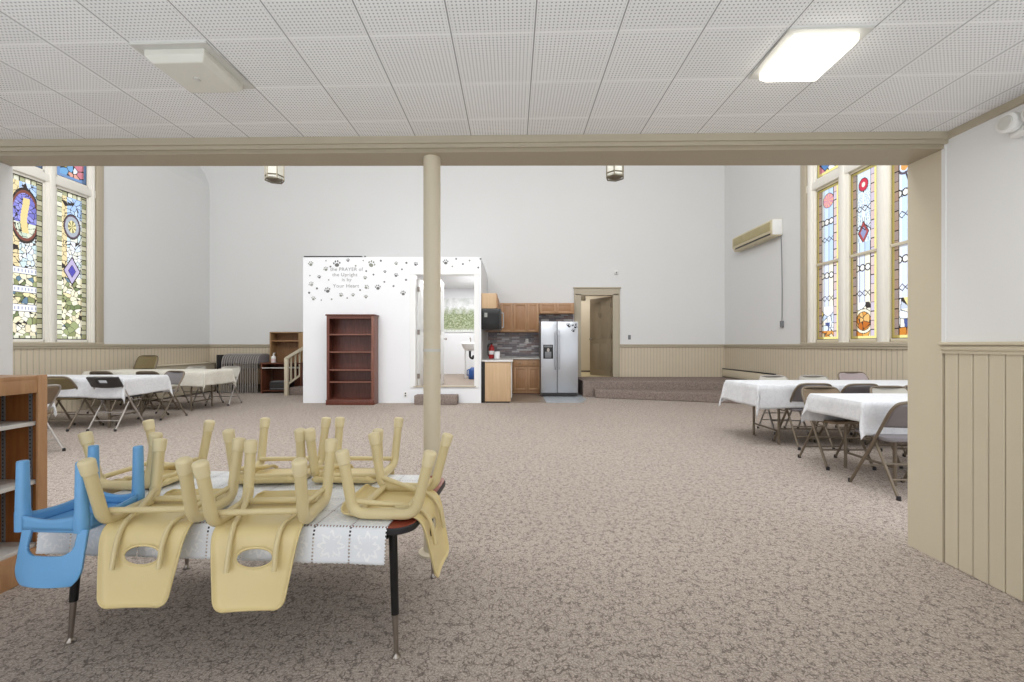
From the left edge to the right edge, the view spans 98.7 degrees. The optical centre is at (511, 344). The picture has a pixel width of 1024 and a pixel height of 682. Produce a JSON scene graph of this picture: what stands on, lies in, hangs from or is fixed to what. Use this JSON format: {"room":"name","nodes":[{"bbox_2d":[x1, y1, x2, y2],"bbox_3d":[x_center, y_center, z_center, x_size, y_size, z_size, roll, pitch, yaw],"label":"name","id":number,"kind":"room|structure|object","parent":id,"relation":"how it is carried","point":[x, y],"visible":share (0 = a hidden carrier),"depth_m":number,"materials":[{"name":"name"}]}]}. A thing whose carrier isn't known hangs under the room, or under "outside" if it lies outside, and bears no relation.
{"room":"community hall","nodes":[
{"label":"community hall","id":0,"kind":"room"},
{"bbox_2d":[0,162,12,374],"bbox_3d":[-3.045,0.060,-0.191,0.150,2.240,5.618,0,0,0],"label":"wall","id":1,"kind":"structure","parent":0,"point":[6,171],"depth_m":2.58,"materials":[{"name":"white paint"}]},
{"bbox_2d":[104,166,209,343],"bbox_3d":[-7.950,-1.395,7.000,0.300,5.150,9.000,0,0,0],"label":"wall","id":2,"kind":"structure","parent":0,"point":[157,220],"depth_m":9.63,"materials":[{"name":"white paint"}]},
{"bbox_2d":[12,166,103,344],"bbox_3d":[-7.845,-2.163,7.030,0.210,4.315,2.660,0,0,0],"label":"window","id":3,"kind":"structure","parent":2,"relation":"in","point":[36,205],"depth_m":7.62,"materials":[{"name":"multicoloured glass"}]},
{"bbox_2d":[161,166,208,190],"bbox_3d":[-8.250,-4.865,7.000,0.900,1.810,9.000,0,0,0],"label":"cove","id":4,"kind":"object","parent":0,"point":[194,174],"visible":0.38,"depth_m":10.81,"materials":[{"name":"white paint"}]},
{"bbox_2d":[303,257,487,402],"bbox_3d":[-2.436,-0.305,10.922,3.628,2.970,3.955,0,0,0],"label":"wall partition","id":5,"kind":"structure","parent":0,"point":[380,286],"depth_m":8.95,"materials":[{"name":"white paint"}]},
{"bbox_2d":[417,279,422,384],"bbox_3d":[-1.916,-0.265,9.493,0.176,2.220,0.792,0,0,3],"label":"door","id":6,"kind":"structure","parent":5,"relation":"in","point":[420,282],"depth_m":9.20,"materials":[{"name":"white paint"}]},
{"bbox_2d":[441,280,446,384],"bbox_3d":[-1.518,-0.265,9.473,0.176,2.220,0.712,0,0,-3],"label":"door","id":7,"kind":"structure","parent":5,"relation":"in","point":[442,283],"depth_m":9.51,"materials":[{"name":"white paint"}]},
{"bbox_2d":[410,270,478,387],"bbox_3d":[-1.370,-0.330,9.010,1.400,2.400,0.160,0,0,0],"label":"trim","id":8,"kind":"structure","parent":5,"relation":"attached to","point":[413,273],"depth_m":8.93,"materials":[{"name":"white paint"}]},
{"bbox_2d":[413,385,475,386],"bbox_3d":[-1.365,0.845,9.005,1.270,0.020,0.170,0,0,0],"label":"trim","id":9,"kind":"structure","parent":5,"relation":"attached to","point":[417,385],"depth_m":8.92,"materials":[{"name":"beige paint"}]},
{"bbox_2d":[13,344,907,348],"bbox_3d":[-1.155,0.020,6.975,13.290,0.080,8.750,0,0,0],"label":"trim","id":10,"kind":"structure","parent":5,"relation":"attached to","point":[898,346],"depth_m":9.07,"materials":[{"name":"beige paint"}]},
{"bbox_2d":[481,329,487,358],"bbox_3d":[-0.628,-0.013,10.170,0.004,0.615,2.340,0,0,0],"label":"trim","id":11,"kind":"structure","parent":5,"relation":"attached to","point":[484,335],"depth_m":10.02,"materials":[{"name":"wood"}]},
{"bbox_2d":[481,293,497,308],"bbox_3d":[-0.465,-0.905,9.360,0.320,0.310,0.720,0,0,0],"label":"upper cabinet","id":12,"kind":"object","parent":5,"relation":"attached to","point":[488,300],"visible":0.8,"depth_m":9.00,"materials":[{"name":"brown wood"}]},
{"bbox_2d":[481,309,503,330],"bbox_3d":[-0.399,-0.532,9.358,0.451,0.425,0.724,0,0,0],"label":"microwave","id":13,"kind":"object","parent":12,"relation":"attached to","point":[491,319],"visible":1,"depth_m":9.00,"materials":[{"name":"black metal"}]},
{"bbox_2d":[417,288,473,373],"bbox_3d":[-2.440,-0.305,12.950,3.620,2.970,0.100,0,0,0],"label":"wall","id":14,"kind":"structure","parent":0,"point":[454,353],"depth_m":12.90,"materials":[{"name":"white paint"}]},
{"bbox_2d":[444,298,473,331],"bbox_3d":[-1.425,-0.880,12.883,1.250,1.000,0.030,0,0,0],"label":"wall mural","id":15,"kind":"object","parent":14,"relation":"attached to","point":[458,312],"visible":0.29,"depth_m":12.87},
{"bbox_2d":[417,276,473,287],"bbox_3d":[-2.430,-1.690,10.985,3.400,0.060,3.830,0,0,0],"label":"ceiling","id":16,"kind":"structure","parent":0,"point":[449,281],"depth_m":11.50,"materials":[{"name":"white paint"}]},
{"bbox_2d":[417,374,473,384],"bbox_3d":[-2.430,0.905,10.985,3.400,0.110,3.830,0,0,0],"label":"floor","id":17,"kind":"structure","parent":0,"point":[449,379],"depth_m":10.54,"materials":[{"name":"tile"}]},
{"bbox_2d":[461,337,473,377],"bbox_3d":[-1.070,0.324,11.207,0.450,1.052,0.465,0,0,0],"label":"basin","id":18,"kind":"object","parent":17,"relation":"on","point":[468,346],"visible":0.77,"depth_m":11.17,"materials":[{"name":"ceramic"}]},
{"bbox_2d":[461,344,473,350],"bbox_3d":[-1.070,0.058,11.200,0.450,0.185,0.450,0,0,0],"label":"basin","id":19,"kind":"object","parent":18,"relation":"in","point":[468,347],"depth_m":11.04,"materials":[{"name":"ceramic"}]},
{"bbox_2d":[13,347,907,414],"bbox_3d":[-1.155,0.595,6.975,13.310,1.170,8.750,0,0,0],"label":"trim","id":20,"kind":"structure","parent":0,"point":[877,364],"depth_m":7.94,"materials":[{"name":"beige wood"}]},
{"bbox_2d":[200,166,724,356],"bbox_3d":[-1.350,-2.320,11.425,14.300,7.000,0.150,0,0,0],"label":"wall","id":21,"kind":"structure","parent":0,"point":[539,233],"depth_m":11.35,"materials":[{"name":"white paint"}]},
{"bbox_2d":[210,347,724,390],"bbox_3d":[-1.155,0.595,11.348,13.290,1.170,0.025,0,0,0],"label":"trim","id":22,"kind":"structure","parent":21,"relation":"attached to","point":[634,361],"depth_m":11.34,"materials":[{"name":"wood"}]},
{"bbox_2d":[500,303,512,332],"bbox_3d":[-0.140,-0.688,11.185,0.320,0.735,0.310,0,0,0],"label":"upper cabinet","id":23,"kind":"object","parent":21,"relation":"attached to","point":[506,308],"visible":0.98,"depth_m":11.04,"materials":[{"name":"brown wood"}]},
{"bbox_2d":[513,303,538,332],"bbox_3d":[0.348,-0.688,11.185,0.653,0.735,0.310,0,0,0],"label":"upper cabinet","id":24,"kind":"object","parent":21,"relation":"attached to","point":[525,315],"visible":0.98,"depth_m":11.04,"materials":[{"name":"brown wood"}]},
{"bbox_2d":[488,315,572,355],"bbox_3d":[0.481,-0.247,11.343,2.198,1.085,0.010,0,0,0],"label":"backsplash","id":25,"kind":"structure","parent":21,"relation":"attached to","point":[508,344],"depth_m":11.34,"materials":[{"name":"tile"}]},
{"bbox_2d":[539,303,573,314],"bbox_3d":[1.120,-0.920,11.185,0.880,0.270,0.310,0,0,0],"label":"upper cabinet","id":26,"kind":"object","parent":21,"relation":"attached to","point":[544,308],"visible":0.99,"depth_m":11.04,"materials":[{"name":"brown wood"}]},
{"bbox_2d":[573,287,620,376],"bbox_3d":[2.188,-0.334,11.395,1.225,2.308,0.210,0,0,0],"label":"trim","id":27,"kind":"structure","parent":21,"relation":"attached to","point":[614,292],"depth_m":11.32,"materials":[{"name":"beige paint"}]},
{"bbox_2d":[589,297,611,375],"bbox_3d":[2.381,-0.222,11.814,0.176,2.080,0.812,0,0,-32],"label":"door","id":28,"kind":"structure","parent":21,"relation":"in","point":[600,338],"depth_m":11.76,"materials":[{"name":"beige paint"}]},
{"bbox_2d":[0,391,1023,681],"bbox_3d":[-1.150,1.240,5.350,14.100,0.120,17.100,0,0,0],"label":"floor","id":29,"kind":"structure","parent":0,"point":[594,539],"depth_m":2.25,"materials":[{"name":"beige carpet"}]},
{"bbox_2d":[0,374,46,593],"bbox_3d":[-2.558,0.666,1.831,0.283,1.027,0.921,0,0,0],"label":"shelf","id":30,"kind":"object","parent":29,"relation":"on","point":[23,398],"visible":0.78,"depth_m":2.26,"materials":[{"name":"brown laminate"}]},
{"bbox_2d":[47,384,65,450],"bbox_3d":[-5.212,0.807,4.700,0.495,0.759,0.472,0,0,-2],"label":"folding chair","id":31,"kind":"object","parent":29,"relation":"on","point":[53,390],"visible":0.31,"depth_m":4.87,"materials":[{"name":"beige metal"}]},
{"bbox_2d":[47,376,103,431],"bbox_3d":[-6.240,0.807,6.242,0.472,0.759,0.495,0,0,3],"label":"folding chair","id":32,"kind":"object","parent":29,"relation":"on","point":[66,383],"visible":0.69,"depth_m":6.10,"materials":[{"name":"grey metal"}]},
{"bbox_2d":[87,371,134,413],"bbox_3d":[-7.100,0.817,7.792,0.472,0.739,0.495,0,0,0],"label":"folding chair","id":33,"kind":"object","parent":29,"relation":"on","point":[91,372],"visible":0.35,"depth_m":7.59,"materials":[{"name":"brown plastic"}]},
{"bbox_2d":[86,376,143,431],"bbox_3d":[-5.600,0.807,6.225,0.472,0.759,0.508,0,0,0],"label":"folding chair","id":34,"kind":"object","parent":29,"relation":"on","point":[112,382],"visible":0.88,"depth_m":6.07,"materials":[{"name":"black metal"}]},
{"bbox_2d":[108,396,142,427],"bbox_3d":[-6.470,0.820,6.520,2.100,0.700,0.760,0,0,0],"label":"folding table","id":35,"kind":"object","parent":29,"relation":"on","point":[141,397],"visible":0.16,"depth_m":6.36,"materials":[{"name":"grey metal"}]},
{"bbox_2d":[47,375,173,403],"bbox_3d":[-6.470,0.646,6.519,2.240,0.361,0.890,0,0,0],"label":"tablecloth","id":36,"kind":"object","parent":35,"relation":"on","point":[133,384],"visible":0.58,"depth_m":6.21,"materials":[{"name":"white fabric"}]},
{"bbox_2d":[120,355,158,404],"bbox_3d":[-7.461,0.696,8.858,0.472,0.978,0.495,0,0,-6],"label":"folding chair","id":37,"kind":"object","parent":29,"relation":"on","point":[143,361],"visible":0.66,"depth_m":9.00,"materials":[{"name":"beige metal"}]},
{"bbox_2d":[133,371,178,413],"bbox_3d":[-6.300,0.817,7.792,0.472,0.739,0.495,0,0,0],"label":"folding chair","id":38,"kind":"object","parent":29,"relation":"on","point":[137,372],"visible":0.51,"depth_m":7.62,"materials":[{"name":"grey metal"}]},
{"bbox_2d":[106,385,212,410],"bbox_3d":[-6.470,0.820,8.120,2.100,0.700,0.760,0,0,0],"label":"folding table","id":39,"kind":"object","parent":29,"relation":"on","point":[211,398],"visible":0.27,"depth_m":8.00,"materials":[{"name":"grey metal"}]},
{"bbox_2d":[82,369,236,390],"bbox_3d":[-6.470,0.652,8.121,2.208,0.372,0.930,0,0,0],"label":"tablecloth","id":40,"kind":"object","parent":39,"relation":"on","point":[193,377],"visible":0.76,"depth_m":7.84,"materials":[{"name":"beige fabric"}]},
{"bbox_2d":[137,371,187,420],"bbox_3d":[-5.658,0.807,7.148,0.472,0.759,0.495,0,0,12],"label":"folding chair","id":41,"kind":"object","parent":29,"relation":"on","point":[176,377],"visible":0.77,"depth_m":7.24,"materials":[{"name":"grey metal"}]},
{"bbox_2d":[143,362,215,399],"bbox_3d":[-7.643,0.805,10.182,0.265,0.750,2.005,0,0,0],"label":"radiator cover","id":42,"kind":"object","parent":29,"relation":"on","point":[209,365],"visible":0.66,"depth_m":10.12,"materials":[{"name":"beige paint"}]},
{"bbox_2d":[169,366,206,405],"bbox_3d":[-6.420,0.807,8.758,0.472,0.759,0.495,0,0,0],"label":"folding chair","id":43,"kind":"object","parent":29,"relation":"on","point":[189,367],"visible":0.41,"depth_m":8.86,"materials":[{"name":"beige metal"}]},
{"bbox_2d":[205,366,241,405],"bbox_3d":[-5.720,0.807,8.758,0.472,0.759,0.495,0,0,0],"label":"folding chair","id":44,"kind":"object","parent":29,"relation":"on","point":[236,369],"visible":0.57,"depth_m":8.86,"materials":[{"name":"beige metal"}]},
{"bbox_2d":[216,355,232,392],"bbox_3d":[-7.160,0.710,10.980,0.029,0.940,0.460,0,0,16],"label":"rack","id":45,"kind":"object","parent":29,"relation":"on","point":[218,357],"visible":0.37,"depth_m":10.82,"materials":[{"name":"black metal"}]},
{"bbox_2d":[242,353,258,392],"bbox_3d":[-6.524,0.690,10.981,0.058,0.960,0.457,0,0,18],"label":"folded chair","id":46,"kind":"object","parent":29,"relation":"on","point":[244,357],"visible":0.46,"depth_m":10.78,"materials":[{"name":"grey metal"}]},
{"bbox_2d":[247,353,260,392],"bbox_3d":[-6.409,0.690,10.981,0.058,0.960,0.457,0,0,18],"label":"folded chair","id":47,"kind":"object","parent":29,"relation":"on","point":[248,360],"visible":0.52,"depth_m":10.81,"materials":[{"name":"grey plastic"}]},
{"bbox_2d":[65,473,444,659],"bbox_3d":[-1.077,0.927,1.993,1.462,0.505,0.652,0,0,4],"label":"table","id":48,"kind":"object","parent":29,"relation":"on","point":[396,527],"visible":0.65,"depth_m":1.67,"materials":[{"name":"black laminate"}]},
{"bbox_2d":[35,471,430,565],"bbox_3d":[-1.121,0.738,1.995,1.368,0.132,0.708,0,0,4],"label":"lace tablecloth","id":49,"kind":"object","parent":48,"relation":"on","point":[367,545],"visible":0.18,"depth_m":1.65,"materials":[{"name":"fabric"}]},
{"bbox_2d":[14,445,144,587],"bbox_3d":[-1.638,0.628,1.678,0.282,0.425,0.324,0,0,3],"label":"chair","id":50,"kind":"object","parent":49,"relation":"on","point":[75,516],"visible":0.96,"depth_m":1.56,"materials":[{"name":"blue plastic"}]},
{"bbox_2d":[78,419,214,493],"bbox_3d":[-1.793,0.661,2.190,0.392,0.525,0.382,0,0,3],"label":"chair","id":51,"kind":"object","parent":49,"relation":"on","point":[86,439],"visible":0.25,"depth_m":2.07,"materials":[{"name":"beige plastic"}]},
{"bbox_2d":[77,437,245,608],"bbox_3d":[-1.340,0.661,1.727,0.382,0.525,0.392,0,0,-3],"label":"chair","id":52,"kind":"object","parent":49,"relation":"on","point":[161,523],"visible":0.97,"depth_m":1.59,"materials":[{"name":"beige plastic"}]},
{"bbox_2d":[191,438,337,612],"bbox_3d":[-0.927,0.661,1.707,0.382,0.525,0.392,0,0,-5],"label":"chair","id":53,"kind":"object","parent":49,"relation":"on","point":[272,522],"visible":1,"depth_m":1.57,"materials":[{"name":"beige plastic"}]},
{"bbox_2d":[222,417,330,483],"bbox_3d":[-1.190,0.661,2.270,0.382,0.525,0.392,0,0,-3],"label":"chair","id":54,"kind":"object","parent":49,"relation":"on","point":[263,475],"visible":0.36,"depth_m":2.28,"materials":[{"name":"beige plastic"}]},
{"bbox_2d":[304,417,403,482],"bbox_3d":[-0.800,0.661,2.278,0.382,0.525,0.392,0,0,2],"label":"chair","id":55,"kind":"object","parent":49,"relation":"on","point":[360,475],"visible":0.36,"depth_m":2.22,"materials":[{"name":"beige plastic"}]},
{"bbox_2d":[335,432,452,577],"bbox_3d":[-0.472,0.661,1.845,0.392,0.525,0.382,0,0,3],"label":"chair","id":56,"kind":"object","parent":49,"relation":"on","point":[394,499],"visible":1,"depth_m":1.78,"materials":[{"name":"beige plastic"}]},
{"bbox_2d":[249,353,260,392],"bbox_3d":[-6.352,0.690,10.981,0.058,0.960,0.457,0,0,18],"label":"folded chair","id":57,"kind":"object","parent":29,"relation":"on","point":[251,357],"visible":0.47,"depth_m":10.78,"materials":[{"name":"grey plastic"}]},
{"bbox_2d":[254,353,262,392],"bbox_3d":[-6.237,0.690,10.981,0.058,0.960,0.457,0,0,16],"label":"folded chair","id":58,"kind":"object","parent":29,"relation":"on","point":[256,357],"visible":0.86,"depth_m":10.78,"materials":[{"name":"grey metal"}]},
{"bbox_2d":[256,353,271,392],"bbox_3d":[-6.179,0.690,10.981,0.058,0.960,0.457,0,0,18],"label":"folded chair","id":59,"kind":"object","parent":29,"relation":"on","point":[262,358],"visible":0.7,"depth_m":10.84,"materials":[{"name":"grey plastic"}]},
{"bbox_2d":[260,332,302,392],"bbox_3d":[-5.635,0.427,11.000,0.990,1.505,0.560,0,0,0],"label":"desk","id":60,"kind":"object","parent":29,"relation":"on","point":[282,344],"visible":0.62,"depth_m":11.24,"materials":[{"name":"red laminate"}]},
{"bbox_2d":[270,380,294,389],"bbox_3d":[-5.700,0.998,10.912,0.480,0.225,0.315,0,0,0],"label":"printer","id":61,"kind":"object","parent":60,"relation":"on","point":[277,384],"visible":0.56,"depth_m":10.77,"materials":[{"name":"black plastic"}]},
{"bbox_2d":[284,347,302,395],"bbox_3d":[-4.777,0.574,10.663,1.035,1.213,0.934,0,0,0],"label":"stair rail","id":62,"kind":"object","parent":29,"relation":"on","point":[286,359],"visible":0.37,"depth_m":10.33,"materials":[{"name":"beige paint"}]},
{"bbox_2d":[289,386,302,394],"bbox_3d":[-4.750,1.090,10.835,0.980,0.180,0.970,0,0,0],"label":"carpeted step","id":63,"kind":"structure","parent":29,"relation":"on","point":[297,390],"depth_m":10.35,"materials":[{"name":"beige carpet"}]},
{"bbox_2d":[325,314,378,404],"bbox_3d":[-3.180,0.287,8.783,0.970,1.785,0.305,0,0,0],"label":"bookcase","id":64,"kind":"object","parent":29,"relation":"on","point":[352,339],"visible":1,"depth_m":8.92,"materials":[{"name":"brown wood"}]},
{"bbox_2d":[419,154,440,558],"bbox_3d":[-0.455,0.045,2.500,0.150,2.270,0.150,0,0,0],"label":"support column","id":65,"kind":"structure","parent":29,"relation":"on","point":[431,163],"depth_m":2.46,"materials":[{"name":"beige paint"}]},
{"bbox_2d":[414,394,458,404],"bbox_3d":[-1.506,1.087,8.795,0.846,0.185,0.270,0,0,0],"label":"step","id":66,"kind":"structure","parent":29,"relation":"on","point":[446,399],"depth_m":8.66,"materials":[{"name":"beige carpet"}]},
{"bbox_2d":[481,362,511,402],"bbox_3d":[-0.312,0.762,10.135,0.625,0.835,2.350,0,0,0],"label":"base cabinet","id":67,"kind":"object","parent":29,"relation":"on","point":[496,377],"visible":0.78,"depth_m":8.96,"materials":[{"name":"brown wood"}]},
{"bbox_2d":[481,357,539,361],"bbox_3d":[0.029,0.326,10.137,1.311,0.032,2.405,0,0,0],"label":"countertop","id":68,"kind":"structure","parent":67,"relation":"on","point":[502,359],"depth_m":9.41,"materials":[{"name":"white laminate"}]},
{"bbox_2d":[487,342,495,358],"bbox_3d":[-0.445,0.120,9.600,0.151,0.350,0.125,0,0,38],"label":"fire extinguisher","id":69,"kind":"object","parent":68,"relation":"on","point":[491,347],"visible":0.98,"depth_m":9.56,"materials":[{"name":"red metal"}]},
{"bbox_2d":[512,359,539,393],"bbox_3d":[0.345,0.762,10.905,0.670,0.836,0.871,0,0,0],"label":"base cabinet","id":70,"kind":"object","parent":29,"relation":"on","point":[525,372],"visible":0.91,"depth_m":10.51,"materials":[{"name":"brown wood"}]},
{"bbox_2d":[512,393,586,402],"bbox_3d":[0.805,1.177,10.140,1.610,0.007,2.320,0,0,0],"label":"floor","id":71,"kind":"structure","parent":29,"relation":"on","point":[549,399],"depth_m":9.48,"materials":[{"name":"grey plastic"}]},
{"bbox_2d":[539,322,577,395],"bbox_3d":[1.085,0.309,10.366,0.854,1.685,0.867,0,0,0],"label":"refrigerator","id":72,"kind":"object","parent":71,"relation":"on","point":[558,341],"visible":1,"depth_m":10.00,"materials":[{"name":"grey metal"}]},
{"bbox_2d":[578,377,741,395],"bbox_3d":[3.550,1.000,10.486,3.840,0.360,1.688,0,0,0],"label":"platform","id":73,"kind":"object","parent":29,"relation":"on","point":[586,385],"visible":0.4,"depth_m":10.04,"materials":[{"name":"beige carpet"}]},
{"bbox_2d":[593,389,741,403],"bbox_3d":[3.784,1.090,9.670,3.898,0.180,1.009,0,0,19],"label":"carpeted step","id":74,"kind":"structure","parent":29,"relation":"on","point":[714,396],"depth_m":9.45,"materials":[{"name":"beige carpet"}]},
{"bbox_2d":[753,406,779,443],"bbox_3d":[4.080,0.820,5.480,2.440,0.700,0.760,0,0,0],"label":"folding table","id":75,"kind":"object","parent":29,"relation":"on","point":[778,410],"visible":0.17,"depth_m":5.21,"materials":[{"name":"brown metal"}]},
{"bbox_2d":[718,380,907,417],"bbox_3d":[4.080,0.650,5.478,2.589,0.370,0.930,0,0,0],"label":"tablecloth","id":76,"kind":"object","parent":75,"relation":"on","point":[761,394],"visible":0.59,"depth_m":5.22,"materials":[{"name":"white fabric"}]},
{"bbox_2d":[757,375,808,434],"bbox_3d":[3.680,0.804,6.008,0.472,0.764,0.495,0,0,0],"label":"folding chair","id":77,"kind":"object","parent":29,"relation":"on","point":[762,377],"visible":0.37,"depth_m":6.16,"materials":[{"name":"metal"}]},
{"bbox_2d":[772,383,834,449],"bbox_3d":[3.420,0.807,5.162,0.472,0.759,0.495,0,0,2],"label":"folding chair","id":78,"kind":"object","parent":29,"relation":"on","point":[796,396],"visible":0.56,"depth_m":5.04,"materials":[{"name":"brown metal"}]},
{"bbox_2d":[797,375,852,434],"bbox_3d":[4.240,0.804,6.008,0.472,0.764,0.495,0,0,2],"label":"folding chair","id":79,"kind":"object","parent":29,"relation":"on","point":[802,377],"visible":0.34,"depth_m":6.21,"materials":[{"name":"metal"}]},
{"bbox_2d":[798,386,876,470],"bbox_3d":[3.200,0.807,4.378,0.472,0.759,0.495,0,0,0],"label":"folding chair","id":80,"kind":"object","parent":29,"relation":"on","point":[805,391],"visible":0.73,"depth_m":4.41,"materials":[{"name":"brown metal"}]},
{"bbox_2d":[813,383,882,451],"bbox_3d":[3.900,0.807,5.112,0.472,0.759,0.495,0,0,-2],"label":"folding chair","id":81,"kind":"object","parent":29,"relation":"on","point":[855,387],"visible":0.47,"depth_m":4.92,"materials":[{"name":"grey plastic"}]},
{"bbox_2d":[835,371,868,427],"bbox_3d":[4.820,0.782,6.058,0.472,0.808,0.495,0,0,2],"label":"folding chair","id":82,"kind":"object","parent":29,"relation":"on","point":[846,375],"visible":0.33,"depth_m":6.24,"materials":[{"name":"grey metal"}]},
{"bbox_2d":[844,419,896,485],"bbox_3d":[4.100,0.820,3.925,2.440,0.700,0.620,0,0,0],"label":"folding table","id":83,"kind":"object","parent":29,"relation":"on","point":[846,452],"visible":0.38,"depth_m":3.89,"materials":[{"name":"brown metal"}]},
{"bbox_2d":[801,393,907,439],"bbox_3d":[4.100,0.625,3.924,2.569,0.319,0.742,0,0,0],"label":"tablecloth","id":84,"kind":"object","parent":83,"relation":"on","point":[869,409],"visible":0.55,"depth_m":3.78,"materials":[{"name":"white fabric"}]},
{"bbox_2d":[848,401,907,500],"bbox_3d":[3.130,0.807,3.562,0.472,0.759,0.495,0,0,2],"label":"folding chair","id":85,"kind":"object","parent":29,"relation":"on","point":[897,416],"visible":0.48,"depth_m":3.46,"materials":[{"name":"grey metal"}]},
{"bbox_2d":[869,386,907,468],"bbox_3d":[3.950,0.807,4.428,0.472,0.759,0.495,0,0,2],"label":"folding chair","id":86,"kind":"object","parent":29,"relation":"on","point":[874,389],"visible":0.33,"depth_m":4.62,"materials":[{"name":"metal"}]},
{"bbox_2d":[0,0,1023,138],"bbox_3d":[-0.300,-1.160,-0.270,5.600,0.040,5.460,0,0,0],"label":"ceiling","id":87,"kind":"structure","parent":0,"point":[69,69],"depth_m":1.80,"materials":[{"name":"tile"}]},
{"bbox_2d":[129,41,254,92],"bbox_3d":[-1.290,-1.114,1.801,0.297,0.060,0.297,0,0,2],"label":"ceiling light","id":88,"kind":"object","parent":87,"relation":"attached to","point":[196,66],"visible":1,"depth_m":1.73,"materials":[{"name":"plastic"}]},
{"bbox_2d":[748,25,874,81],"bbox_3d":[1.149,-1.117,1.722,0.297,0.054,0.297,0,0,2],"label":"ceiling light","id":89,"kind":"object","parent":87,"relation":"attached to","point":[802,53],"visible":1,"depth_m":1.66,"materials":[{"name":"white"}]},
{"bbox_2d":[581,296,611,366],"bbox_3d":[2.250,-0.470,12.550,2.700,2.700,2.100,0,0,0],"label":"wall","id":90,"kind":"structure","parent":0,"point":[585,304],"depth_m":13.50,"materials":[{"name":"paint"}]},
{"bbox_2d":[725,165,799,343],"bbox_3d":[5.640,-2.295,7.000,0.300,6.950,9.000,0,0,0],"label":"wall","id":91,"kind":"structure","parent":0,"point":[755,195],"depth_m":9.60,"materials":[{"name":"white paint"}]},
{"bbox_2d":[722,368,779,379],"bbox_3d":[5.439,0.699,10.150,0.078,0.240,2.340,0,0,0],"label":"baseboard heater","id":92,"kind":"object","parent":91,"relation":"attached to","point":[734,373],"visible":0.68,"depth_m":10.28,"materials":[{"name":"beige paint"}]},
{"bbox_2d":[732,219,782,251],"bbox_3d":[5.370,-2.390,9.712,0.236,0.340,1.616,0,0,0],"label":"air conditioner","id":93,"kind":"object","parent":91,"relation":"attached to","point":[772,229],"visible":1,"depth_m":9.42,"materials":[{"name":"beige plastic"}]},
{"bbox_2d":[733,222,769,246],"bbox_3d":[5.259,-2.422,9.715,0.014,0.175,1.470,0,0,0],"label":"grille","id":94,"kind":"object","parent":93,"relation":"attached to","point":[762,230],"depth_m":9.63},
{"bbox_2d":[780,235,783,326],"bbox_3d":[5.458,-1.300,8.904,0.056,1.880,0.068,0,0,0],"label":"cord","id":95,"kind":"object","parent":93,"relation":"hanging from","point":[781,321],"visible":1,"depth_m":8.90,"materials":[{"name":"grey plastic"}]},
{"bbox_2d":[800,165,907,344],"bbox_3d":[5.535,-2.163,6.955,0.210,4.315,2.710,0,0,0],"label":"window","id":96,"kind":"structure","parent":91,"relation":"in","point":[883,320],"depth_m":7.19,"materials":[{"name":"multicoloured glass"}]},
{"bbox_2d":[946,104,1023,341],"bbox_3d":[2.440,-0.570,-0.304,0.200,1.140,5.392,0,0,0],"label":"wall","id":97,"kind":"structure","parent":0,"point":[985,166],"depth_m":2.17,"materials":[{"name":"white paint"}]},
{"bbox_2d":[0,145,943,165],"bbox_3d":[-0.300,-1.151,2.495,5.640,0.178,0.240,0,0,0],"label":"ceiling beam","id":98,"kind":"structure","parent":97,"relation":"attached to","point":[861,154],"depth_m":2.49,"materials":[{"name":"beige paint"}]},
{"bbox_2d":[0,131,949,151],"bbox_3d":[-0.360,-1.116,2.417,5.522,0.068,0.045,0,0,1],"label":"trim","id":99,"kind":"structure","parent":97,"relation":"attached to","point":[918,137],"depth_m":2.40,"materials":[{"name":"beige paint"}]},
{"bbox_2d":[908,150,944,561],"bbox_3d":[2.438,0.030,2.494,0.204,2.300,0.208,0,0,0],"label":"pillar","id":100,"kind":"structure","parent":97,"relation":"attached to","point":[926,362],"depth_m":2.48,"materials":[{"name":"beige paint"}]},
{"bbox_2d":[941,144,945,341],"bbox_3d":[2.347,-0.559,2.381,0.026,1.087,0.022,0,0,0],"label":"trim","id":101,"kind":"structure","parent":97,"relation":"attached to","point":[943,151],"depth_m":2.38,"materials":[{"name":"white paint"}]},
{"bbox_2d":[948,94,1023,137],"bbox_3d":[2.338,-1.123,-0.305,0.024,0.039,5.390,0,0,0],"label":"trim","id":102,"kind":"structure","parent":97,"relation":"attached to","point":[1018,101],"depth_m":2.15,"materials":[{"name":"beige paint"}]},
{"bbox_2d":[996,109,1023,138],"bbox_3d":[2.287,-1.004,1.950,0.106,0.112,0.192,0,0,0],"label":"wall lamp","id":103,"kind":"object","parent":97,"relation":"attached to","point":[1012,123],"visible":1,"depth_m":1.99,"materials":[{"name":"white plastic"}]},
{"bbox_3d":[-1.150,-5.770,7.110,14.100,0.100,8.980,0,0,0],"label":"ceiling","id":104,"kind":"structure","parent":0,"visible":0},
{"bbox_2d":[264,166,284,183],"bbox_3d":[-4.102,-4.260,7.600,0.340,2.920,0.294,0,0,-12],"label":"hanging lantern","id":105,"kind":"object","parent":104,"relation":"hanging from","point":[274,180],"visible":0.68,"depth_m":7.56,"materials":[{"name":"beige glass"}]},
{"bbox_2d":[606,166,623,181],"bbox_3d":[1.732,-4.245,7.400,0.340,2.950,0.294,0,0,-12],"label":"hanging lantern","id":106,"kind":"object","parent":104,"relation":"hanging from","point":[614,177],"visible":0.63,"depth_m":7.36,"materials":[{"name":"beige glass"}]},
{"bbox_3d":[2.450,0.590,-0.306,0.180,1.180,5.389,0,0,0],"label":"wall","id":107,"kind":"structure","parent":0,"visible":0},
{"bbox_2d":[938,341,1023,354],"bbox_3d":[2.340,0.015,-0.304,0.060,0.061,5.392,0,0,0],"label":"trim","id":108,"kind":"structure","parent":107,"relation":"attached to","point":[1006,348],"depth_m":2.17,"materials":[{"name":"beige paint"}]},
{"bbox_2d":[945,353,1023,601],"bbox_3d":[2.356,0.610,0.879,0.028,1.140,3.010,0,0,0],"label":"wainscoting","id":109,"kind":"structure","parent":107,"relation":"attached to","point":[984,393],"depth_m":2.17,"materials":[{"name":"beige paint"}]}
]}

